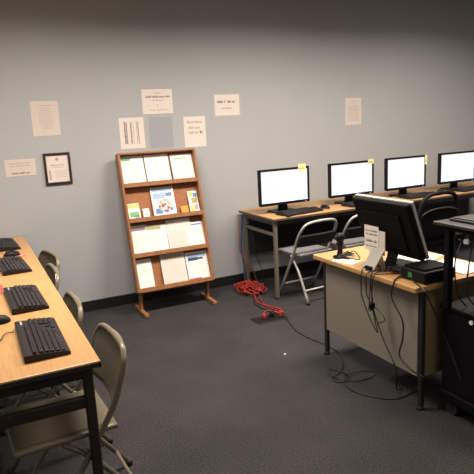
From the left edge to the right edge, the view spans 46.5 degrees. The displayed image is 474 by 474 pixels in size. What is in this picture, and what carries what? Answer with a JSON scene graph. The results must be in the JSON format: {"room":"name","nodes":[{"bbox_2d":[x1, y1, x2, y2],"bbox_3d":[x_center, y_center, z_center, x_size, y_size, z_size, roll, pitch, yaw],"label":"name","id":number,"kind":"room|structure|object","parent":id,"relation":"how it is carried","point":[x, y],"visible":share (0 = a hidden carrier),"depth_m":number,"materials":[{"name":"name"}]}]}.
{"room":"computer lab","nodes":[
{"label":"computer lab","id":0,"kind":"room"},
{"bbox_2d":[0,0,473,301],"bbox_3d":[-0.214,-0.917,5.262,8.300,2.850,0.100,-8,13,-25],"label":"wall","id":1,"kind":"structure","parent":0,"point":[293,65],"depth_m":5.18,"materials":[{"name":"grey paint"}]},
{"bbox_2d":[4,158,36,176],"bbox_3d":[-1.764,-0.564,4.496,0.236,0.136,0.002,-8,13,-25],"label":"notice","id":2,"kind":"object","parent":1,"relation":"attached to","point":[20,167],"visible":1,"depth_m":4.50,"materials":[{"name":"grey paper"}]},
{"bbox_2d":[29,101,60,136],"bbox_3d":[-1.570,-0.970,4.519,0.219,0.280,0.002,-8,13,-25],"label":"notice","id":3,"kind":"object","parent":1,"relation":"attached to","point":[44,114],"visible":1,"depth_m":4.52,"materials":[{"name":"grey paper"}]},
{"bbox_2d":[42,152,72,184],"bbox_3d":[-1.500,-0.573,4.617,0.216,0.262,0.016,-8,13,-25],"label":"certificate","id":4,"kind":"object","parent":1,"relation":"attached to","point":[57,166],"visible":1,"depth_m":4.62,"materials":[{"name":"grey"}]},
{"bbox_2d":[118,117,145,148],"bbox_3d":[-0.922,-0.913,4.852,0.222,0.269,0.002,-8,13,-25],"label":"notice","id":5,"kind":"object","parent":1,"relation":"attached to","point":[132,136],"visible":1,"depth_m":4.85,"materials":[{"name":"paper"}]},
{"bbox_2d":[141,89,172,113],"bbox_3d":[-0.708,-1.205,4.906,0.282,0.214,0.002,-8,13,-25],"label":"notice","id":6,"kind":"object","parent":1,"relation":"attached to","point":[154,101],"visible":1,"depth_m":4.90,"materials":[{"name":"paper"}]},
{"bbox_2d":[148,116,174,148],"bbox_3d":[-0.680,-0.942,4.967,0.229,0.283,0.002,-8,13,-25],"label":"notice","id":7,"kind":"object","parent":1,"relation":"attached to","point":[161,133],"visible":1,"depth_m":4.96,"materials":[{"name":"grey paper"}]},
{"bbox_2d":[183,116,206,147],"bbox_3d":[-0.388,-0.974,5.106,0.214,0.278,0.002,-8,13,-25],"label":"notice","id":8,"kind":"object","parent":1,"relation":"attached to","point":[194,126],"visible":1,"depth_m":5.10,"materials":[{"name":"paper"}]},
{"bbox_2d":[212,92,240,117],"bbox_3d":[-0.093,-1.246,5.204,0.287,0.222,0.002,-8,13,-25],"label":"notice","id":9,"kind":"object","parent":1,"relation":"attached to","point":[224,104],"visible":1,"depth_m":5.20,"materials":[{"name":"paper"}]},
{"bbox_2d":[81,234,473,311],"bbox_3d":[-0.121,0.440,5.490,8.100,0.095,0.012,-8,13,-25],"label":"baseboard","id":10,"kind":"structure","parent":1,"relation":"attached to","point":[97,304],"depth_m":5.39,"materials":[{"name":"black rubber"}]},
{"bbox_2d":[345,98,360,124],"bbox_3d":[1.233,-1.331,5.848,0.212,0.279,0.002,-8,13,-25],"label":"notice","id":11,"kind":"object","parent":1,"relation":"attached to","point":[352,105],"visible":1,"depth_m":5.84,"materials":[{"name":"beige paper"}]},
{"bbox_2d":[0,239,473,473],"bbox_3d":[1.464,1.109,2.333,8.300,0.100,7.400,-8,13,-25],"label":"floor","id":12,"kind":"structure","parent":0,"point":[207,388],"depth_m":3.19,"materials":[{"name":"carpet"}]},
{"bbox_2d":[0,236,51,389],"bbox_3d":[-1.748,0.533,3.797,0.762,0.757,1.522,-8,13,-25],"label":"table","id":13,"kind":"object","parent":12,"relation":"on","point":[38,272],"visible":0.34,"depth_m":3.41,"materials":[{"name":"brown wood"}]},
{"bbox_2d":[0,238,20,251],"bbox_3d":[-1.755,0.051,4.173,0.165,0.035,0.430,-9,13,-28],"label":"keyboard","id":14,"kind":"object","parent":13,"relation":"on","point":[6,244],"visible":1,"depth_m":4.07,"materials":[{"name":"black plastic"}]},
{"bbox_2d":[3,250,19,256],"bbox_3d":[-1.562,0.112,3.817,0.112,0.038,0.062,-12,14,-36],"label":"computer mouse","id":15,"kind":"object","parent":13,"relation":"on","point":[12,253],"visible":0.86,"depth_m":3.80,"materials":[{"name":"black plastic"}]},
{"bbox_2d":[0,256,31,275],"bbox_3d":[-1.425,0.173,3.499,0.165,0.035,0.430,-9,13,-28],"label":"keyboard","id":16,"kind":"object","parent":13,"relation":"on","point":[10,265],"visible":1,"depth_m":3.40,"materials":[{"name":"black plastic"}]},
{"bbox_2d":[0,263,82,408],"bbox_3d":[-1.305,0.578,3.473,0.531,0.756,0.444,-9,13,-27],"label":"folding chair","id":17,"kind":"object","parent":12,"relation":"on","point":[52,271],"visible":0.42,"depth_m":3.43,"materials":[{"name":"beige metal"}]},
{"bbox_2d":[38,250,59,269],"bbox_3d":[-1.454,0.502,3.880,0.531,0.756,0.444,-11,14,-35],"label":"folding chair","id":18,"kind":"object","parent":12,"relation":"on","point":[45,257],"visible":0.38,"depth_m":3.96,"materials":[{"name":"beige metal"}]},
{"bbox_2d":[0,278,103,473],"bbox_3d":[-1.115,0.763,2.524,0.762,0.757,1.347,-8,13,-25],"label":"table","id":19,"kind":"object","parent":12,"relation":"on","point":[17,377],"visible":0.84,"depth_m":2.04,"materials":[{"name":"brown wood"}]},
{"bbox_2d":[0,315,10,324],"bbox_3d":[-1.070,0.366,2.461,0.112,0.038,0.062,-8,13,-25],"label":"computer mouse","id":20,"kind":"object","parent":19,"relation":"on","point":[4,319],"visible":1,"depth_m":2.45,"materials":[{"name":"black plastic"}]},
{"bbox_2d":[3,284,48,314],"bbox_3d":[-1.071,0.302,2.783,0.165,0.035,0.430,-9,13,-27],"label":"keyboard","id":21,"kind":"object","parent":19,"relation":"on","point":[20,299],"visible":1,"depth_m":2.71,"materials":[{"name":"black plastic"}]},
{"bbox_2d":[14,317,70,363],"bbox_3d":[-0.796,0.401,2.236,0.165,0.035,0.430,-8,13,-25],"label":"keyboard","id":22,"kind":"object","parent":19,"relation":"on","point":[39,339],"visible":1,"depth_m":2.17,"materials":[{"name":"black plastic"}]},
{"bbox_2d":[0,291,112,473],"bbox_3d":[-0.978,0.696,2.816,0.531,0.756,0.444,-9,13,-26],"label":"folding chair","id":23,"kind":"object","parent":12,"relation":"on","point":[73,302],"visible":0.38,"depth_m":2.81,"materials":[{"name":"beige metal"}]},
{"bbox_2d":[2,323,132,473],"bbox_3d":[-0.667,0.786,2.302,0.531,0.756,0.444,-9,13,-28],"label":"folding chair","id":24,"kind":"object","parent":12,"relation":"on","point":[43,435],"visible":0.88,"depth_m":2.20,"materials":[{"name":"beige metal"}]},
{"bbox_2d":[115,148,216,318],"bbox_3d":[-0.606,-0.062,4.856,0.712,1.381,0.452,-8,13,-25],"label":"magazine rack","id":25,"kind":"object","parent":12,"relation":"on","point":[139,192],"visible":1,"depth_m":4.84,"materials":[{"name":"brown wood"}]},
{"bbox_2d":[120,155,146,183],"bbox_3d":[-0.902,-0.574,4.782,0.206,0.247,0.091,-8,13,-25],"label":"leaflet","id":26,"kind":"object","parent":25,"relation":"on","point":[133,171],"visible":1,"depth_m":4.78,"materials":[{"name":"paper"}]},
{"bbox_2d":[127,203,140,218],"bbox_3d":[-0.887,-0.215,4.760,0.103,0.142,0.066,-8,13,-25],"label":"card","id":27,"kind":"object","parent":25,"relation":"on","point":[133,209],"visible":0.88,"depth_m":4.76,"materials":[{"name":"paper"}]},
{"bbox_2d":[127,204,138,208],"bbox_3d":[-0.898,-0.265,4.767,0.103,0.035,0.001,-8,-11,-25],"label":"picture","id":28,"kind":"object","parent":27,"relation":"attached to","point":[133,205],"depth_m":4.77},
{"bbox_2d":[130,212,139,217],"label":"picture","id":29,"kind":"object","parent":27,"relation":"attached to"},
{"bbox_2d":[131,225,146,253],"bbox_3d":[-0.839,0.029,4.769,0.137,0.247,0.081,-8,13,-25],"label":"leaflet","id":30,"kind":"object","parent":25,"relation":"on","point":[138,235],"visible":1,"depth_m":4.76,"materials":[{"name":"paper"}]},
{"bbox_2d":[131,227,145,231],"bbox_3d":[-0.855,-0.068,4.774,0.132,0.031,0.001,-8,-5,-25],"label":"picture","id":31,"kind":"object","parent":30,"relation":"attached to","point":[138,228],"depth_m":4.77},
{"bbox_2d":[136,258,154,288],"bbox_3d":[-0.791,0.323,4.762,0.135,0.249,0.092,-8,13,-25],"label":"leaflet","id":32,"kind":"object","parent":25,"relation":"on","point":[144,267],"visible":1,"depth_m":4.76,"materials":[{"name":"paper"}]},
{"bbox_2d":[142,208,149,216],"bbox_3d":[-0.787,-0.201,4.800,0.058,0.089,0.043,-8,13,-25],"label":"card","id":33,"kind":"object","parent":25,"relation":"on","point":[146,213],"visible":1,"depth_m":4.80,"materials":[{"name":"paper"}]},
{"bbox_2d":[144,224,168,251],"bbox_3d":[-0.703,0.018,4.827,0.207,0.241,0.086,-8,13,-24],"label":"leaflet","id":34,"kind":"object","parent":25,"relation":"on","point":[156,238],"visible":1,"depth_m":4.83,"materials":[{"name":"paper"}]},
{"bbox_2d":[146,226,160,229],"bbox_3d":[-0.732,-0.077,4.830,0.130,0.027,0.001,-7,-7,-25],"label":"picture","id":35,"kind":"object","parent":34,"relation":"attached to","point":[147,227],"depth_m":4.83,"materials":[{"name":"beige paper"}]},
{"bbox_2d":[143,154,171,180],"bbox_3d":[-0.700,-0.604,4.877,0.220,0.247,0.091,-8,13,-25],"label":"leaflet","id":36,"kind":"object","parent":25,"relation":"on","point":[157,167],"visible":1,"depth_m":4.88,"materials":[{"name":"paper"}]},
{"bbox_2d":[124,177,197,187],"bbox_3d":[-0.671,-0.479,4.863,0.672,0.047,0.074,-8,13,-25],"label":"shelf","id":37,"kind":"object","parent":25,"relation":"attached to","point":[172,182],"depth_m":4.87,"materials":[{"name":"brown wood"}]},
{"bbox_2d":[149,186,176,215],"bbox_3d":[-0.649,-0.310,4.877,0.210,0.257,0.094,-8,13,-25],"label":"flyer","id":38,"kind":"object","parent":25,"relation":"on","point":[163,201],"visible":1,"depth_m":4.88,"materials":[{"name":"paper"}]},
{"bbox_2d":[151,187,170,198],"bbox_3d":[-0.663,-0.388,4.883,0.185,0.092,0.001,-8,-6,-25],"label":"picture","id":39,"kind":"object","parent":38,"relation":"attached to","point":[159,195],"depth_m":4.87},
{"bbox_2d":[156,192,171,213],"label":"picture","id":40,"kind":"object","parent":38,"relation":"attached to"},
{"bbox_2d":[159,198,170,204],"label":"picture","id":41,"kind":"object","parent":38,"relation":"attached to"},
{"bbox_2d":[157,203,173,211],"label":"picture","id":42,"kind":"object","parent":38,"relation":"attached to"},
{"bbox_2d":[129,210,202,222],"bbox_3d":[-0.625,-0.179,4.860,0.672,0.047,0.074,-8,13,-25],"label":"shelf","id":43,"kind":"object","parent":25,"relation":"attached to","point":[191,214],"depth_m":4.85,"materials":[{"name":"brown wood"}]},
{"bbox_2d":[135,243,207,257],"bbox_3d":[-0.579,0.119,4.857,0.672,0.047,0.074,-8,13,-25],"label":"shelf","id":44,"kind":"object","parent":25,"relation":"attached to","point":[154,254],"depth_m":4.84,"materials":[{"name":"brown wood"}]},
{"bbox_2d":[159,251,187,283],"bbox_3d":[-0.556,0.279,4.873,0.222,0.267,0.096,-8,13,-25],"label":"leaflet","id":45,"kind":"object","parent":25,"relation":"on","point":[173,265],"visible":1,"depth_m":4.87,"materials":[{"name":"paper"}]},
{"bbox_2d":[140,276,212,292],"bbox_3d":[-0.534,0.416,4.854,0.672,0.047,0.074,-8,13,-25],"label":"shelf","id":46,"kind":"object","parent":25,"relation":"attached to","point":[159,284],"depth_m":4.84,"materials":[{"name":"brown wood"}]},
{"bbox_2d":[165,217,190,248],"bbox_3d":[-0.512,-0.030,4.921,0.227,0.267,0.090,-8,13,-25],"label":"leaflet","id":47,"kind":"object","parent":25,"relation":"on","point":[177,228],"visible":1,"depth_m":4.91,"materials":[{"name":"paper"}]},
{"bbox_2d":[169,153,194,178],"bbox_3d":[-0.490,-0.630,4.976,0.207,0.236,0.089,-8,13,-25],"label":"leaflet","id":48,"kind":"object","parent":25,"relation":"on","point":[181,164],"visible":1,"depth_m":4.97,"materials":[{"name":"paper"}]},
{"bbox_2d":[181,205,188,211],"bbox_3d":[-0.466,-0.241,4.948,0.068,0.076,0.037,-8,13,-25],"label":"card","id":49,"kind":"object","parent":25,"relation":"on","point":[183,208],"visible":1,"depth_m":4.95,"materials":[{"name":"orange paper"}]},
{"bbox_2d":[187,190,199,210],"bbox_3d":[-0.393,-0.317,4.995,0.091,0.196,0.079,-8,13,-25],"label":"leaflet","id":50,"kind":"object","parent":25,"relation":"on","point":[192,195],"visible":1,"depth_m":4.99,"materials":[{"name":"paper"}]},
{"bbox_2d":[188,192,194,210],"bbox_3d":[-0.409,-0.320,4.986,0.036,0.178,0.001,-8,-8,-25],"label":"picture","id":51,"kind":"object","parent":50,"relation":"attached to","point":[189,193],"depth_m":4.99},
{"bbox_2d":[191,197,197,202],"bbox_3d":[-0.387,-0.334,4.999,0.055,0.052,0.001,-8,-8,-25],"label":"picture","id":52,"kind":"object","parent":50,"relation":"attached to","point":[194,200],"depth_m":5.00},
{"bbox_2d":[187,221,205,245],"bbox_3d":[-0.373,-0.024,4.979,0.160,0.214,0.087,-8,13,-25],"label":"leaflet","id":53,"kind":"object","parent":25,"relation":"on","point":[195,235],"visible":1,"depth_m":4.98,"materials":[{"name":"paper"}]},
{"bbox_2d":[184,250,210,279],"bbox_3d":[-0.353,0.259,4.967,0.206,0.247,0.091,-8,13,-25],"label":"leaflet","id":54,"kind":"object","parent":25,"relation":"on","point":[196,262],"visible":1,"depth_m":4.96,"materials":[{"name":"paper"}]},
{"bbox_2d":[188,256,202,260],"bbox_3d":[-0.375,0.192,4.968,0.144,0.036,0.001,-8,-7,-25],"label":"picture","id":55,"kind":"object","parent":54,"relation":"attached to","point":[196,258],"depth_m":4.96},
{"bbox_2d":[187,252,204,258],"bbox_3d":[-0.371,0.166,4.976,0.173,0.034,0.001,-8,-7,-25],"label":"picture","id":56,"kind":"object","parent":54,"relation":"attached to","point":[197,254],"depth_m":4.98},
{"bbox_2d":[233,279,285,312],"bbox_3d":[0.247,0.514,4.971,0.269,0.113,0.975,-8,13,-25],"label":"extension cord","id":57,"kind":"object","parent":12,"relation":"on","point":[248,285],"visible":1,"depth_m":5.17,"materials":[{"name":"red plastic"}]},
{"bbox_2d":[254,294,282,312],"bbox_3d":[0.276,0.577,4.793,0.188,0.065,0.617,-4,12,-5],"label":"extension cord","id":58,"kind":"object","parent":12,"relation":"on","point":[254,294],"visible":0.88,"depth_m":4.75,"materials":[{"name":"red plastic"}]},
{"bbox_2d":[251,313,287,324],"bbox_3d":[0.263,0.665,4.507,0.270,0.012,0.150,-8,13,-25],"label":"floor outlet","id":59,"kind":"object","parent":12,"relation":"on","point":[258,320],"visible":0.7,"depth_m":4.49,"materials":[{"name":"black metal"}]},
{"bbox_2d":[239,196,363,298],"bbox_3d":[0.865,0.055,5.490,1.522,0.750,0.677,-8,13,-25],"label":"table","id":60,"kind":"object","parent":12,"relation":"on","point":[270,231],"visible":0.47,"depth_m":5.45,"materials":[{"name":"brown wood"}]},
{"bbox_2d":[239,219,256,280],"bbox_3d":[0.083,0.157,5.362,0.215,0.643,0.113,8,16,43],"label":"cable","id":61,"kind":"object","parent":60,"relation":"hanging from","point":[239,219],"visible":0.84,"depth_m":5.38,"materials":[{"name":"red plastic"}]},
{"bbox_2d":[240,215,258,286],"bbox_3d":[0.114,0.146,5.383,0.059,0.713,0.208,-13,15,-39],"label":"cable","id":62,"kind":"object","parent":60,"relation":"hanging from","point":[241,215],"visible":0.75,"depth_m":5.42,"materials":[{"name":"blue plastic"}]},
{"bbox_2d":[246,224,263,284],"bbox_3d":[0.193,0.178,5.331,0.096,0.646,0.366,-7,12,-20],"label":"cable","id":63,"kind":"object","parent":60,"relation":"hanging from","point":[246,224],"visible":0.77,"depth_m":5.34,"materials":[{"name":"black plastic"}]},
{"bbox_2d":[257,166,309,213],"bbox_3d":[0.419,-0.440,5.126,0.534,0.407,0.160,-8,13,-25],"label":"monitor","id":64,"kind":"object","parent":60,"relation":"on","point":[281,187],"visible":0.97,"depth_m":5.07,"materials":[{"name":"black plastic"}]},
{"bbox_2d":[298,163,305,170],"bbox_3d":[0.603,-0.645,5.112,0.082,0.068,0.002,-8,13,-25],"label":"sticky note","id":65,"kind":"object","parent":64,"relation":"attached to","point":[301,167],"visible":1,"depth_m":5.11,"materials":[{"name":"yellow paper"}]},
{"bbox_2d":[276,206,322,216],"bbox_3d":[0.574,-0.238,5.033,0.430,0.035,0.165,-11,14,-33],"label":"keyboard","id":66,"kind":"object","parent":60,"relation":"on","point":[299,211],"visible":1,"depth_m":4.99,"materials":[{"name":"black plastic"}]},
{"bbox_2d":[320,204,329,208],"bbox_3d":[0.831,-0.291,5.216,0.062,0.038,0.112,-12,14,-36],"label":"computer mouse","id":67,"kind":"object","parent":60,"relation":"on","point":[323,206],"visible":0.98,"depth_m":5.19,"materials":[{"name":"black plastic"}]},
{"bbox_2d":[341,201,354,207],"bbox_3d":[1.232,-0.334,5.334,0.430,0.035,0.165,-9,13,-27],"label":"keyboard","id":68,"kind":"object","parent":60,"relation":"on","point":[346,204],"visible":0.18,"depth_m":5.25,"materials":[{"name":"black plastic"}]},
{"bbox_2d":[328,160,373,203],"bbox_3d":[1.105,-0.541,5.449,0.534,0.407,0.160,-8,13,-25],"label":"monitor","id":69,"kind":"object","parent":60,"relation":"on","point":[345,179],"visible":0.84,"depth_m":5.39,"materials":[{"name":"black plastic"}]},
{"bbox_2d":[278,218,336,305],"bbox_3d":[0.641,0.177,4.977,0.425,0.740,0.436,-10,13,-29],"label":"folding chair","id":70,"kind":"object","parent":12,"relation":"on","point":[305,245],"visible":0.84,"depth_m":4.85,"materials":[{"name":"grey metal"}]},
{"bbox_2d":[327,214,364,249],"bbox_3d":[1.104,0.105,5.211,0.425,0.740,0.436,-9,13,-26],"label":"folding chair","id":71,"kind":"object","parent":12,"relation":"on","point":[354,236],"visible":0.17,"depth_m":5.03,"materials":[{"name":"grey metal"}]},
{"bbox_2d":[282,316,416,399],"bbox_3d":[0.582,0.788,3.801,0.361,0.021,1.531,-8,13,-25],"label":"cable","id":72,"kind":"object","parent":12,"relation":"on","point":[344,379],"visible":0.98,"depth_m":3.40,"materials":[{"name":"black plastic"}]},
{"bbox_2d":[313,245,473,410],"bbox_3d":[1.007,0.493,3.432,0.637,0.708,0.935,-8,13,-25],"label":"desk","id":73,"kind":"object","parent":12,"relation":"on","point":[346,316],"visible":0.76,"depth_m":3.13,"materials":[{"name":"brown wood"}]},
{"bbox_2d":[333,232,344,258],"bbox_3d":[0.649,0.054,3.482,0.071,0.167,0.066,-8,13,-25],"label":"webcam","id":74,"kind":"object","parent":73,"relation":"on","point":[339,237],"visible":0.88,"depth_m":3.46,"materials":[{"name":"black plastic"}]},
{"bbox_2d":[331,259,360,264],"bbox_3d":[0.676,0.149,3.420,0.100,0.002,0.160,-13,16,-42],"label":"paper sheet","id":75,"kind":"object","parent":73,"relation":"on","point":[346,261],"visible":0.82,"depth_m":3.41,"materials":[{"name":"white paper"}]},
{"bbox_2d":[338,251,359,259],"bbox_3d":[0.690,0.114,3.403,0.077,0.059,0.131,-12,15,-38],"label":"cable","id":76,"kind":"object","parent":73,"relation":"on","point":[344,254],"visible":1,"depth_m":3.40,"materials":[{"name":"black plastic"}]},
{"bbox_2d":[361,247,385,271],"bbox_3d":[0.790,0.130,3.178,0.138,0.127,0.089,-2,12,6],"label":"stand","id":77,"kind":"object","parent":73,"relation":"on","point":[375,256],"visible":0.98,"depth_m":3.17,"materials":[{"name":"silver metal"}]},
{"bbox_2d":[360,266,388,332],"bbox_3d":[0.779,0.352,3.162,0.136,0.344,0.156,-13,15,-41],"label":"cable","id":78,"kind":"object","parent":73,"relation":"hanging from","point":[376,329],"visible":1,"depth_m":3.14,"materials":[{"name":"black plastic"}]},
{"bbox_2d":[365,269,402,390],"bbox_3d":[0.874,0.556,3.121,0.188,0.718,0.260,-8,13,-25],"label":"cable","id":79,"kind":"object","parent":73,"relation":"hanging from","point":[376,269],"visible":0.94,"depth_m":3.08,"materials":[{"name":"black plastic"}]},
{"bbox_2d":[369,303,374,309],"bbox_3d":[0.758,0.387,3.096,0.034,0.035,0.020,-8,13,-25],"label":"cable tie","id":80,"kind":"object","parent":79,"relation":"attached to","point":[371,305],"visible":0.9,"depth_m":3.09,"materials":[{"name":"black plastic"}]},
{"bbox_2d":[368,269,399,322],"bbox_3d":[0.835,0.331,3.089,0.165,0.265,0.169,-8,13,-25],"label":"cable","id":81,"kind":"object","parent":73,"relation":"hanging from","point":[385,269],"visible":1,"depth_m":3.08,"materials":[{"name":"black plastic"}]},
{"bbox_2d":[352,194,429,272],"bbox_3d":[0.917,-0.030,3.185,0.270,0.422,0.470,-8,13,-25],"label":"monitor","id":82,"kind":"object","parent":73,"relation":"on","point":[399,220],"visible":0.71,"depth_m":3.07,"materials":[{"name":"black plastic"}]},
{"bbox_2d":[364,224,384,255],"bbox_3d":[0.800,0.017,3.210,0.004,0.160,0.178,-8,13,-25],"label":"notice","id":83,"kind":"object","parent":82,"relation":"attached to","point":[373,236],"visible":0.99,"depth_m":3.21,"materials":[{"name":"paper"}]},
{"bbox_2d":[388,264,400,273],"bbox_3d":[0.888,0.180,3.085,0.069,0.048,0.078,-5,12,-12],"label":"cable","id":84,"kind":"object","parent":73,"relation":"on","point":[393,266],"visible":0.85,"depth_m":3.09,"materials":[{"name":"black plastic"}]},
{"bbox_2d":[391,275,425,378],"bbox_3d":[0.895,0.473,2.952,0.122,0.490,0.319,-3,12,-3],"label":"cable","id":85,"kind":"object","parent":73,"relation":"on","point":[404,363],"visible":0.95,"depth_m":2.93,"materials":[{"name":"black plastic"}]},
{"bbox_2d":[385,253,442,261],"bbox_3d":[1.105,0.121,3.447,0.280,0.004,0.216,7,15,41],"label":"paper sheet","id":86,"kind":"object","parent":73,"relation":"on","point":[432,256],"visible":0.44,"depth_m":3.40,"materials":[{"name":"white paper"}]},
{"bbox_2d":[401,259,453,284],"bbox_3d":[1.024,0.185,2.969,0.216,0.080,0.185,-8,13,-25],"label":"printer","id":87,"kind":"object","parent":73,"relation":"on","point":[428,271],"visible":0.81,"depth_m":2.90,"materials":[{"name":"black plastic"}]},
{"bbox_2d":[412,280,461,379],"bbox_3d":[0.986,0.473,2.890,0.125,0.472,0.395,-8,13,-25],"label":"cable","id":88,"kind":"object","parent":73,"relation":"hanging from","point":[412,280],"visible":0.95,"depth_m":2.80,"materials":[{"name":"black plastic"}]},
{"bbox_2d":[439,259,473,274],"bbox_3d":[1.268,0.167,3.175,0.230,0.006,0.280,-10,14,-31],"label":"paper sheet","id":89,"kind":"object","parent":73,"relation":"on","point":[461,266],"visible":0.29,"depth_m":3.14,"materials":[{"name":"white paper"}]},
{"bbox_2d":[364,181,473,238],"bbox_3d":[2.266,-0.153,6.150,1.602,0.750,0.677,-8,13,-25],"label":"table","id":90,"kind":"object","parent":12,"relation":"on","point":[445,200],"visible":0.27,"depth_m":6.21,"materials":[{"name":"brown wood"}]},
{"bbox_2d":[384,155,425,196],"bbox_3d":[1.732,-0.637,5.760,0.534,0.407,0.160,-8,13,-25],"label":"monitor","id":91,"kind":"object","parent":90,"relation":"on","point":[401,174],"visible":0.96,"depth_m":5.70,"materials":[{"name":"black plastic"}]},
{"bbox_2d":[399,191,437,198],"bbox_3d":[1.880,-0.433,5.656,0.430,0.035,0.165,-9,13,-28],"label":"keyboard","id":92,"kind":"object","parent":90,"relation":"on","point":[419,194],"visible":0.81,"depth_m":5.59,"materials":[{"name":"black plastic"}]},
{"bbox_2d":[437,150,473,189],"bbox_3d":[2.388,-0.734,6.069,0.534,0.407,0.160,-8,13,-25],"label":"monitor","id":93,"kind":"object","parent":90,"relation":"on","point":[453,167],"visible":0.94,"depth_m":6.01,"materials":[{"name":"black plastic"}]},
{"bbox_2d":[451,185,473,191],"bbox_3d":[2.535,-0.530,5.964,0.430,0.035,0.165,-9,13,-28],"label":"keyboard","id":94,"kind":"object","parent":90,"relation":"on","point":[466,188],"visible":1,"depth_m":5.88,"materials":[{"name":"black plastic"}]},
{"bbox_2d":[417,190,458,257],"bbox_3d":[1.742,-0.014,5.239,0.510,0.899,0.526,-8,13,-25],"label":"chair","id":95,"kind":"object","parent":12,"relation":"on","point":[431,232],"visible":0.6,"depth_m":4.98,"materials":[{"name":"black plastic"}]},
{"bbox_2d":[433,219,473,414],"bbox_3d":[1.480,0.424,2.798,0.800,1.049,0.520,-8,13,-23],"label":"cart","id":96,"kind":"object","parent":12,"relation":"on","point":[458,319],"visible":1,"depth_m":2.79,"materials":[{"name":"grey metal"}]},
{"bbox_2d":[433,219,473,231],"bbox_3d":[1.454,-0.081,2.694,0.800,0.016,0.520,-8,13,-23],"label":"shelf","id":97,"kind":"object","parent":96,"relation":"attached to","point":[448,224],"depth_m":2.67,"materials":[{"name":"grey"}]},
{"bbox_2d":[440,296,473,318],"bbox_3d":[1.476,0.350,2.783,0.700,0.022,0.500,-8,13,-23],"label":"shelf","id":98,"kind":"object","parent":96,"relation":"attached to","point":[457,308],"depth_m":2.80,"materials":[{"name":"black"}]},
{"bbox_2d":[454,234,466,306],"bbox_3d":[1.101,0.172,2.729,0.094,0.375,0.029,-8,13,-25],"label":"cable","id":99,"kind":"object","parent":96,"relation":"hanging from","point":[464,234],"visible":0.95,"depth_m":2.70,"materials":[{"name":"black plastic"}]},
{"bbox_2d":[449,214,473,224],"bbox_3d":[1.306,-0.091,2.695,0.400,0.018,0.320,-8,13,-23],"label":"laptop","id":100,"kind":"object","parent":96,"relation":"on","point":[469,219],"visible":1,"depth_m":2.71,"materials":[{"name":"black plastic"}]},
{"bbox_2d":[458,238,469,244],"bbox_3d":[1.099,0.018,2.680,0.023,0.024,0.083,-6,12,-16],"label":"adapter","id":101,"kind":"object","parent":96,"relation":"hanging from","point":[466,241],"visible":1,"depth_m":2.65,"materials":[{"name":"white plastic"}]},
{"bbox_2d":[465,243,473,304],"bbox_3d":[1.153,0.175,2.699,0.069,0.375,0.013,-4,12,-4],"label":"cable","id":102,"kind":"object","parent":96,"relation":"hanging from","point":[473,243],"visible":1,"depth_m":2.70,"materials":[{"name":"black plastic"}]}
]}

